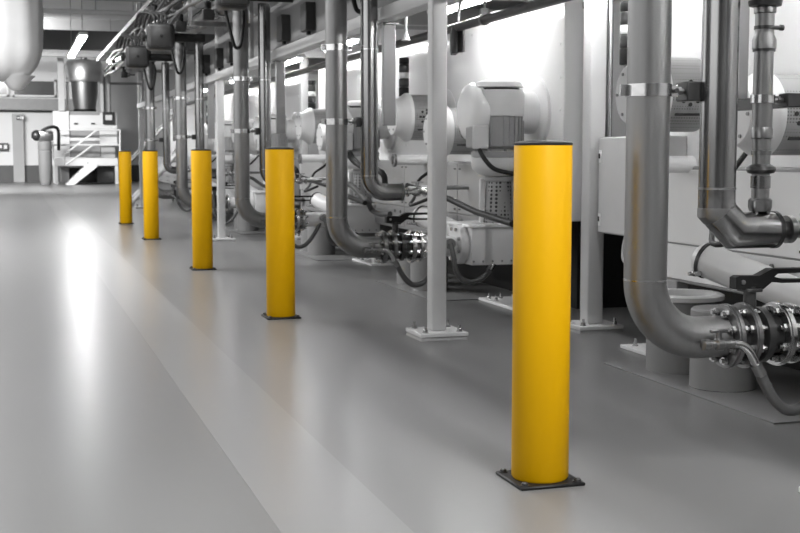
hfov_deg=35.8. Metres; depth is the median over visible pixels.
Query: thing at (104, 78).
vertical pipe
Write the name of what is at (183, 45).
cable
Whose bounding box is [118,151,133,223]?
bollard
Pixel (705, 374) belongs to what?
pedestal
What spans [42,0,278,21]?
ceiling
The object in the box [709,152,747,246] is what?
cable
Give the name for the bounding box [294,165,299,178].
hose
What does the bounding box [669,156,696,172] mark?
stub
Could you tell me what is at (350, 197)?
conduit
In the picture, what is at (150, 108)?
riser pipe
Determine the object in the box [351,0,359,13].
cable
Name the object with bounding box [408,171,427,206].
cable
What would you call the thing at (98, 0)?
ceiling pipe
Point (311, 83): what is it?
tower
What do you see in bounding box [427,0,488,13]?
lamp
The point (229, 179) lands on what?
guard
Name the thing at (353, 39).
lamp
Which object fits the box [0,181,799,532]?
floor
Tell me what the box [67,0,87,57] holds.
lamp
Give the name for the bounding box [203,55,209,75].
junction box
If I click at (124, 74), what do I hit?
valve
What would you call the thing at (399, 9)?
frame
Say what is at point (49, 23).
beam
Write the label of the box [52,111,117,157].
machine
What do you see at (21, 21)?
tank
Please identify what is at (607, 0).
conduit
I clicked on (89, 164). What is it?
work platform
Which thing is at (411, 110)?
motor
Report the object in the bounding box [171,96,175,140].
hanging rail
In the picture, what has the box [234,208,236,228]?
pedestal
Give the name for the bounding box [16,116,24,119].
exit sign
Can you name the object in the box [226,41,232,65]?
junction box
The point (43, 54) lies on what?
beam
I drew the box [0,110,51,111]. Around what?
trim
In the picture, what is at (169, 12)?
cable tray
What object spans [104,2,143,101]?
rack arm
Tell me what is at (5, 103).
trim
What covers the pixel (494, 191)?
guard
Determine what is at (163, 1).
cable
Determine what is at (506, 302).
plate
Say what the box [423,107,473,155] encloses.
motor
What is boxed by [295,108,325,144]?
motor
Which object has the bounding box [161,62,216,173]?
pipe
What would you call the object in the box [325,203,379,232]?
box
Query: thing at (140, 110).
steel column
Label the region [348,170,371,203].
guard
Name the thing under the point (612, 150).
upper cabinet
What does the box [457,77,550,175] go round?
motor
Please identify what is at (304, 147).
steel column
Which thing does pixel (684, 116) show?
motor
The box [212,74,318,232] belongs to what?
machine
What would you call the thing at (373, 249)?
tap
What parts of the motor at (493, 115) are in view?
box lid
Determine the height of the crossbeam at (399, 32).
0.180 m
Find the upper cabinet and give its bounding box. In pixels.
[598,136,686,235]
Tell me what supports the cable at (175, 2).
attached to the rack arm
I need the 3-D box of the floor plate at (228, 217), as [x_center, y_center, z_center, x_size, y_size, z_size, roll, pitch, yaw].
[-3.272,-0.881,22.400,0.860,0.006,1.620,-2,5,-17]
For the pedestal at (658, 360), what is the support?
on the floor plate at (785, 381)
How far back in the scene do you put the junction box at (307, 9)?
11.01 m
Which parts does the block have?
frame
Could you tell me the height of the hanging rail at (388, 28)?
0.745 m
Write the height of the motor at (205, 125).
0.538 m
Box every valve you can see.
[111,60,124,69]
[121,67,134,77]
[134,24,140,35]
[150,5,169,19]
[171,179,190,201]
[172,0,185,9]
[175,14,197,31]
[202,1,224,20]
[212,185,233,210]
[294,195,312,231]
[375,212,426,263]
[709,267,799,368]
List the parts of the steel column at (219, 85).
post, plate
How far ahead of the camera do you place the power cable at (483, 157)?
9.14 m
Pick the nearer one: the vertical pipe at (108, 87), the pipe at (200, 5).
the pipe at (200, 5)
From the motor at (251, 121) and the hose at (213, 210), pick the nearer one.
the hose at (213, 210)
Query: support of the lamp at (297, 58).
hanging from the platform at (491, 4)
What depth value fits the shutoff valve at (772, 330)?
4.63 m
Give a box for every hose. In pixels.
[41,125,59,149]
[163,192,191,211]
[212,207,237,223]
[261,217,320,248]
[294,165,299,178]
[323,217,357,246]
[347,151,387,183]
[348,181,391,216]
[364,242,426,287]
[448,243,495,284]
[700,329,799,415]
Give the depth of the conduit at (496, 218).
9.29 m
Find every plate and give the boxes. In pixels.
[190,215,232,219]
[226,227,298,233]
[295,249,356,260]
[352,257,393,265]
[376,278,512,300]
[479,293,512,310]
[603,360,799,423]
[620,278,687,355]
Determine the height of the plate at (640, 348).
0.439 m
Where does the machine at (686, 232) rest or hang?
on the floor
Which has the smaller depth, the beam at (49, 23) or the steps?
the steps
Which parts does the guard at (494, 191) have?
plate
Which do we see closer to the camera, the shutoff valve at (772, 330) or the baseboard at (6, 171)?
the shutoff valve at (772, 330)
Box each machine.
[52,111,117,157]
[69,168,95,182]
[158,104,194,189]
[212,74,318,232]
[301,0,626,308]
[667,0,799,370]
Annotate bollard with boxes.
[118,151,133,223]
[142,150,161,239]
[189,149,216,270]
[261,147,300,319]
[496,140,584,490]
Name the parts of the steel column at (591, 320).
post, plate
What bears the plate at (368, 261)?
on the floor
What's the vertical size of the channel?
2.440 m
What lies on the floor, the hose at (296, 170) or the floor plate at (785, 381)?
the floor plate at (785, 381)
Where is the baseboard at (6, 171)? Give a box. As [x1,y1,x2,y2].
[0,165,139,181]
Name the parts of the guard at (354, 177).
plate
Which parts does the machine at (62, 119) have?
panel, panel, grey panel, control panel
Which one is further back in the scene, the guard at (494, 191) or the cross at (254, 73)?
the cross at (254, 73)
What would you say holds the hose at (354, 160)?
attached to the machine at (546, 44)
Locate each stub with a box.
[232,153,256,160]
[298,153,325,163]
[391,153,427,166]
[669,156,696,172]
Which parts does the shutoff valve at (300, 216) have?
lever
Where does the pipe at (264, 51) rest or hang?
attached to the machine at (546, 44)
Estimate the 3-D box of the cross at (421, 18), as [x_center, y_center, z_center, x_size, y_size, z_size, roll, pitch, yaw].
[0.812,-2.528,12.641,3.840,0.180,0.100,-2,5,-17]
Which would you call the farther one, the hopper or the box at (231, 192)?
the hopper
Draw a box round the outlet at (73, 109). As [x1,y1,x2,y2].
[73,109,95,110]
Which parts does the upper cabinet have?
lock plate, lock plate, door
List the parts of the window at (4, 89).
pane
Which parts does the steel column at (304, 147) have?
post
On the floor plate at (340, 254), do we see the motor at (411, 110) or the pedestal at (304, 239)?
the pedestal at (304, 239)
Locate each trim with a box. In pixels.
[0,98,73,109]
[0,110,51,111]
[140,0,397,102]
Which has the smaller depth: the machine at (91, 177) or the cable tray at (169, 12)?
the cable tray at (169, 12)
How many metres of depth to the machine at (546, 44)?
10.01 m
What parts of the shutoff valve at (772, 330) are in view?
lever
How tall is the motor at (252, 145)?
0.500 m
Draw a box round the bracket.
[738,93,799,110]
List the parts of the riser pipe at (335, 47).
pipe bracket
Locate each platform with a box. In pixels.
[52,129,120,184]
[143,0,525,79]
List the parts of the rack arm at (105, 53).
arm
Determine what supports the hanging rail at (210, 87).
hanging from the frame
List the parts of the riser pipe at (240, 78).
pipe bracket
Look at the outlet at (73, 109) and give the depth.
47.55 m
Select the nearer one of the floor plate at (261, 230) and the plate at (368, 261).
the plate at (368, 261)
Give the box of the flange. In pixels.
[424,224,469,263]
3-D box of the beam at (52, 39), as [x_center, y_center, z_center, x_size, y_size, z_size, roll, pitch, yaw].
[-9.174,-5.942,32.479,16.000,0.500,0.250,-2,5,-17]
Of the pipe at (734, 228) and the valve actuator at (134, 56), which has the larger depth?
the valve actuator at (134, 56)
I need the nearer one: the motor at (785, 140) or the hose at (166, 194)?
the motor at (785, 140)
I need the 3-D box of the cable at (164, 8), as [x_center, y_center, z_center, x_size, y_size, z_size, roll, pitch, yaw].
[-2.765,-3.190,14.988,0.123,0.140,21.701,-2,5,-17]
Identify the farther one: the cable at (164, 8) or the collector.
the collector
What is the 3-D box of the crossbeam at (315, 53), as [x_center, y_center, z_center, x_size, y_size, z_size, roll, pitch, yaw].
[-0.500,-2.911,16.845,3.840,0.180,0.100,-2,5,-17]
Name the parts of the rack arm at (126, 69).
arm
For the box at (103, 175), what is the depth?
47.77 m
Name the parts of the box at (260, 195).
lid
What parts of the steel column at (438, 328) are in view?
post, plate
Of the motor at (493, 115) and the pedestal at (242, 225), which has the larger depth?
the pedestal at (242, 225)
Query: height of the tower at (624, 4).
0.440 m
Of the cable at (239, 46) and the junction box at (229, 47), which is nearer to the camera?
the cable at (239, 46)
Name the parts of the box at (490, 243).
lid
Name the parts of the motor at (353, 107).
box lid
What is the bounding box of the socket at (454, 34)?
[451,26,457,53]
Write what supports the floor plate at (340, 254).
on the floor
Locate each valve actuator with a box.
[116,35,172,68]
[134,11,204,50]
[209,0,293,10]
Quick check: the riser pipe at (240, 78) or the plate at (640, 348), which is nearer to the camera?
the plate at (640, 348)
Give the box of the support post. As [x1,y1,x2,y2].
[57,52,64,110]
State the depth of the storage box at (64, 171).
47.33 m
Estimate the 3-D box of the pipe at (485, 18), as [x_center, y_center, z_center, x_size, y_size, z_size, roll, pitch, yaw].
[-0.410,-2.317,12.279,0.086,0.533,28.800,-2,5,-17]
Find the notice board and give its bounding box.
[0,143,8,150]
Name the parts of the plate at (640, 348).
plate, leg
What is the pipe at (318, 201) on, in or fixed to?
attached to the machine at (546, 44)
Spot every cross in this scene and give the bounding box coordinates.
[214,85,232,89]
[224,78,257,84]
[249,69,317,77]
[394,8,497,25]
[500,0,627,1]
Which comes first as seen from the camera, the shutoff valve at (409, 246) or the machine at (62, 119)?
the shutoff valve at (409, 246)
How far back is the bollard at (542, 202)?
4.29 m
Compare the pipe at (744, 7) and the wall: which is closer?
the pipe at (744, 7)
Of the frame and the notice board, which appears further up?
the frame
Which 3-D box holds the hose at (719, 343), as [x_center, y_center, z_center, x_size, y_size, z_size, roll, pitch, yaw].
[1.403,0.389,4.632,0.672,0.339,0.110,-2,6,-23]
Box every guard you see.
[225,164,233,183]
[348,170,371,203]
[479,176,511,222]
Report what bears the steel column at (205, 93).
on the floor
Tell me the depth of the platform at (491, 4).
12.45 m
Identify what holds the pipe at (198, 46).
attached to the machine at (292, 85)
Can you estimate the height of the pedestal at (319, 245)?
0.400 m
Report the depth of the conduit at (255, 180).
17.64 m
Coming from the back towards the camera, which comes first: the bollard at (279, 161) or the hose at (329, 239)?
the hose at (329, 239)
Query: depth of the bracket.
4.57 m
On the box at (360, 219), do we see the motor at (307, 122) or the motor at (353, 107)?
the motor at (353, 107)
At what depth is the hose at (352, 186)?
12.51 m
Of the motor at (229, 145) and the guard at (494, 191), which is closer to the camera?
the guard at (494, 191)
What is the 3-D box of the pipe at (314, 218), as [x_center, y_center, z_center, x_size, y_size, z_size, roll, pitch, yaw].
[-0.842,-0.500,12.920,0.353,0.300,0.320,-2,5,-17]
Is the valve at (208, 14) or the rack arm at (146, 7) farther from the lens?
the rack arm at (146, 7)
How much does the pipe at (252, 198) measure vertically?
0.300 m
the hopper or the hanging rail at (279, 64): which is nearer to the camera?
the hanging rail at (279, 64)
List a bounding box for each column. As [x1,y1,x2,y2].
[12,114,24,181]
[134,2,143,207]
[204,91,206,123]
[213,17,234,241]
[295,58,308,239]
[406,0,467,341]
[570,0,623,333]
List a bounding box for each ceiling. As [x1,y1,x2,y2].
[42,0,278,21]
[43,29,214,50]
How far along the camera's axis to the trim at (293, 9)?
12.77 m
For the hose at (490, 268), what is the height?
0.310 m
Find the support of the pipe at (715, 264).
attached to the machine at (686, 232)
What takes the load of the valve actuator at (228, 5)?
attached to the pipe at (199, 17)
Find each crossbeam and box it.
[271,58,324,69]
[304,45,359,57]
[355,29,427,44]
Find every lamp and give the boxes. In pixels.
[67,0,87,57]
[284,53,304,65]
[347,33,359,44]
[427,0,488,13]
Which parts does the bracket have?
rod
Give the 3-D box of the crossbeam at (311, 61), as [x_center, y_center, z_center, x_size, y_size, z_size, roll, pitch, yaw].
[-1.206,-3.117,19.108,3.840,0.180,0.100,-2,5,-17]
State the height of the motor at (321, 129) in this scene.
0.500 m
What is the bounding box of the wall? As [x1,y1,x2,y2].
[0,50,226,164]
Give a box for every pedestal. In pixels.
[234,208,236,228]
[237,213,258,230]
[301,229,307,251]
[307,227,334,254]
[397,260,409,284]
[410,256,447,290]
[646,289,724,374]
[689,304,755,392]
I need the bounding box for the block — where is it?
[450,0,464,54]
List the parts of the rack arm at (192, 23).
arm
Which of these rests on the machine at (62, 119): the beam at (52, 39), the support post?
the support post
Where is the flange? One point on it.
(458, 235)
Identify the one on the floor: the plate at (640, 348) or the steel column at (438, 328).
the steel column at (438, 328)
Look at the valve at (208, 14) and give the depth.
13.25 m
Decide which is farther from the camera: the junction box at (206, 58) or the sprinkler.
the junction box at (206, 58)
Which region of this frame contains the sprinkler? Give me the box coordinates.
[402,17,409,40]
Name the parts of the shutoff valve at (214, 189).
lever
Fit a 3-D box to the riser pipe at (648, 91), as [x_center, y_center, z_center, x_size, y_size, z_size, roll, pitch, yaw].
[1.001,-0.781,4.489,0.443,2.260,0.165,-2,5,-17]
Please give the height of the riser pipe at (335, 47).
2.260 m
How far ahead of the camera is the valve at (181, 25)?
14.47 m
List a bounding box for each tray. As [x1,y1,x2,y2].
[96,0,172,61]
[116,0,187,58]
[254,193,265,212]
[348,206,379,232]
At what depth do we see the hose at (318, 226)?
12.76 m
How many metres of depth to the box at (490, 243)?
9.19 m
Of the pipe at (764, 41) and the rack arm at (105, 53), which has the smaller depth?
the pipe at (764, 41)
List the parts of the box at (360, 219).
lid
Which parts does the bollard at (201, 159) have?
plate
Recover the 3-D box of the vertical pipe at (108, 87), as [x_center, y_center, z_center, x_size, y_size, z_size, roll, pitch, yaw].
[-11.353,-6.739,48.314,0.170,1.428,0.170,-2,5,-17]
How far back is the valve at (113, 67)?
24.50 m
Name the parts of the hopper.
leg, tank, leg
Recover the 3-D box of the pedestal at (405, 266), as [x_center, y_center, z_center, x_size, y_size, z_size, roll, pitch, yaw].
[0.162,-0.054,11.066,0.430,0.420,0.430,-2,5,-17]
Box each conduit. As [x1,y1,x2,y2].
[231,170,264,187]
[301,175,366,204]
[405,183,512,226]
[605,0,607,136]
[606,0,613,136]
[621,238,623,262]
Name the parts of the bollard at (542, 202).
plate, post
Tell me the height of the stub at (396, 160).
0.124 m
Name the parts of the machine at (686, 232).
casing, access panel, access panel, casing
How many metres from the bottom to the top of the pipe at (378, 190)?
1.844 m
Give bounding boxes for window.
[0,82,8,96]
[13,79,55,96]
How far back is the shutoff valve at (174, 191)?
20.79 m
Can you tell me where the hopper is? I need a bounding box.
[65,57,103,111]
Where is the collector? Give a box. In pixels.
[31,130,52,184]
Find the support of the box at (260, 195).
attached to the machine at (292, 85)
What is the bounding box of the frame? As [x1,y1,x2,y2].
[137,0,453,108]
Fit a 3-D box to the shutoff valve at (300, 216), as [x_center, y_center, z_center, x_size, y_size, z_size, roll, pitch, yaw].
[-1.110,-0.545,12.800,0.438,0.374,0.248,-2,5,-17]
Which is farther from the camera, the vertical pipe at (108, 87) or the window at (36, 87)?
the window at (36, 87)
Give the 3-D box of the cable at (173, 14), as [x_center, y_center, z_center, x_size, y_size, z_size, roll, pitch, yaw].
[-2.814,-2.992,14.990,0.092,0.126,21.701,-2,5,-17]
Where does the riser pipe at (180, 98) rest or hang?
attached to the pipe at (199, 17)
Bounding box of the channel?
[580,2,583,295]
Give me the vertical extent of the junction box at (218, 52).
0.280 m
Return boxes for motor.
[204,124,207,139]
[205,134,215,154]
[212,121,233,163]
[231,119,254,142]
[249,128,258,154]
[253,112,299,150]
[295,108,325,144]
[316,123,325,151]
[347,100,396,169]
[387,89,455,141]
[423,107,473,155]
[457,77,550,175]
[616,57,700,132]
[737,74,799,156]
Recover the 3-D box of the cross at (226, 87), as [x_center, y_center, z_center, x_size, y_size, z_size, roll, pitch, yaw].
[-3.136,-3.680,25.290,3.840,0.180,0.100,-2,5,-17]
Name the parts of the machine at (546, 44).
access panel, access panel, access panel, access panel, casing, access panel, access panel, access panel, casing, access panel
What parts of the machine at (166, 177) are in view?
access panel, access panel, casing, casing, access panel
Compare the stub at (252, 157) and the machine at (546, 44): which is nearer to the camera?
the machine at (546, 44)
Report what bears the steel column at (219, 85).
on the floor
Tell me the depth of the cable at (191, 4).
13.80 m
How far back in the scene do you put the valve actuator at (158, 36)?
14.43 m
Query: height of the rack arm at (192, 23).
3.195 m
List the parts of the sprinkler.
rod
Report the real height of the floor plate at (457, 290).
0.006 m
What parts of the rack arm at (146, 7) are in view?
arm, arm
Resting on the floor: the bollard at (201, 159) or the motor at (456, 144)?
the bollard at (201, 159)
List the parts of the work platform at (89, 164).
railing post, leg, handrail, handrail, rail, rail, leg, railing post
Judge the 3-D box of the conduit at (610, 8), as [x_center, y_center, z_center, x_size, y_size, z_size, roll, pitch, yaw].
[1.465,-1.449,8.080,0.253,1.220,0.040,-2,5,-17]
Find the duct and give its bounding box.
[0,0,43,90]
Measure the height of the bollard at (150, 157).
1.208 m
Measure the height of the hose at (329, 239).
0.310 m
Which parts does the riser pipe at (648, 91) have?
rod, pipe bracket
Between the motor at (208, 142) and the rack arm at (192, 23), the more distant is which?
the motor at (208, 142)
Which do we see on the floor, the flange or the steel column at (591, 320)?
the steel column at (591, 320)
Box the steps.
[131,114,175,205]
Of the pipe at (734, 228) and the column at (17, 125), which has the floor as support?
the column at (17, 125)
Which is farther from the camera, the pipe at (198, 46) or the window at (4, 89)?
the window at (4, 89)
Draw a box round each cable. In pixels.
[104,0,181,71]
[104,0,194,73]
[104,0,202,76]
[106,0,174,62]
[107,0,165,60]
[143,62,155,90]
[170,43,184,74]
[224,10,244,49]
[304,163,325,191]
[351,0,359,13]
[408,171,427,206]
[477,148,513,175]
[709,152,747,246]
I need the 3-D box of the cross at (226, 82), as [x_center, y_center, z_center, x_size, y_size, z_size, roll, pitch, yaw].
[-2.512,-3.498,23.293,3.840,0.180,0.100,-2,5,-17]
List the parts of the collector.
motor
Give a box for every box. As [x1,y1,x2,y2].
[60,167,68,182]
[96,168,113,182]
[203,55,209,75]
[212,184,234,196]
[214,48,223,70]
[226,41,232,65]
[250,190,265,212]
[277,14,289,44]
[300,2,315,34]
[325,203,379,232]
[447,221,512,264]
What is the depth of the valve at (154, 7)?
16.94 m
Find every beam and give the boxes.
[41,53,99,57]
[43,18,232,33]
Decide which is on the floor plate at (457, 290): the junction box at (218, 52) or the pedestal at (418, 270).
the pedestal at (418, 270)
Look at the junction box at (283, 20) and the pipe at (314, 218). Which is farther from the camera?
the pipe at (314, 218)
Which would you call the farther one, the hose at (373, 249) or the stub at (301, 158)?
the stub at (301, 158)
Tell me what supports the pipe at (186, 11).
attached to the rack arm
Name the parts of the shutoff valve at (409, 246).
lever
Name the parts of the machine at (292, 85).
access panel, access panel, casing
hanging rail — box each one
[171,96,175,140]
[205,84,214,138]
[273,60,286,133]
[378,22,398,125]
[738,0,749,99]
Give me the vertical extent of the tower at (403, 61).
0.440 m
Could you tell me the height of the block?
0.732 m
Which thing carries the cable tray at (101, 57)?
on the rack arm
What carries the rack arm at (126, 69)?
on the frame
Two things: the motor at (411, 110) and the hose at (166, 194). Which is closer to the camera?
the motor at (411, 110)
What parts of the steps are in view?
handrail, handrail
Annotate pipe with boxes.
[43,0,170,16]
[98,0,184,2]
[103,75,105,111]
[106,75,110,111]
[115,0,197,68]
[123,0,211,65]
[129,4,231,73]
[143,63,171,198]
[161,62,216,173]
[172,42,191,207]
[187,0,571,105]
[194,42,259,177]
[230,8,265,227]
[230,191,254,207]
[258,3,325,183]
[305,212,325,226]
[306,192,325,211]
[321,0,382,257]
[360,0,468,200]
[409,205,455,235]
[620,0,733,357]
[688,243,799,306]
[697,0,799,248]
[746,0,784,213]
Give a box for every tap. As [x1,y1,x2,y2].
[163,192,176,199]
[364,242,395,261]
[700,329,736,350]
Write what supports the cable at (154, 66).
hanging from the pipe at (199, 17)
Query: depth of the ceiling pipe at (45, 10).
23.94 m
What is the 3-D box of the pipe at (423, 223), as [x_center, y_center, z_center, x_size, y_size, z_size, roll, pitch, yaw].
[0.428,-0.307,10.366,0.222,0.388,0.866,-5,7,-44]
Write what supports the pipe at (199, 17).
on the rack arm at (126, 69)
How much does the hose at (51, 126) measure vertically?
0.919 m
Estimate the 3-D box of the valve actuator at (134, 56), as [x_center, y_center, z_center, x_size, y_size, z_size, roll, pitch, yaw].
[-3.595,-3.018,17.508,0.754,0.469,0.863,-2,5,-17]
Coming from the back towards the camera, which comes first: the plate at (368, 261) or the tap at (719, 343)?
the plate at (368, 261)
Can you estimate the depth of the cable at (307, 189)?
14.03 m
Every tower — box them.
[308,80,315,108]
[399,57,408,96]
[619,1,627,67]
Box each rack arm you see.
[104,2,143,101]
[121,2,166,72]
[145,6,201,54]
[188,0,253,58]
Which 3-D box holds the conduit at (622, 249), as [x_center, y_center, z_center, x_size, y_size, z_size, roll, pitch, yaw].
[1.501,-0.115,7.819,0.248,0.203,0.097,4,7,37]
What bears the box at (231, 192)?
attached to the machine at (292, 85)
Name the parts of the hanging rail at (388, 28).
plate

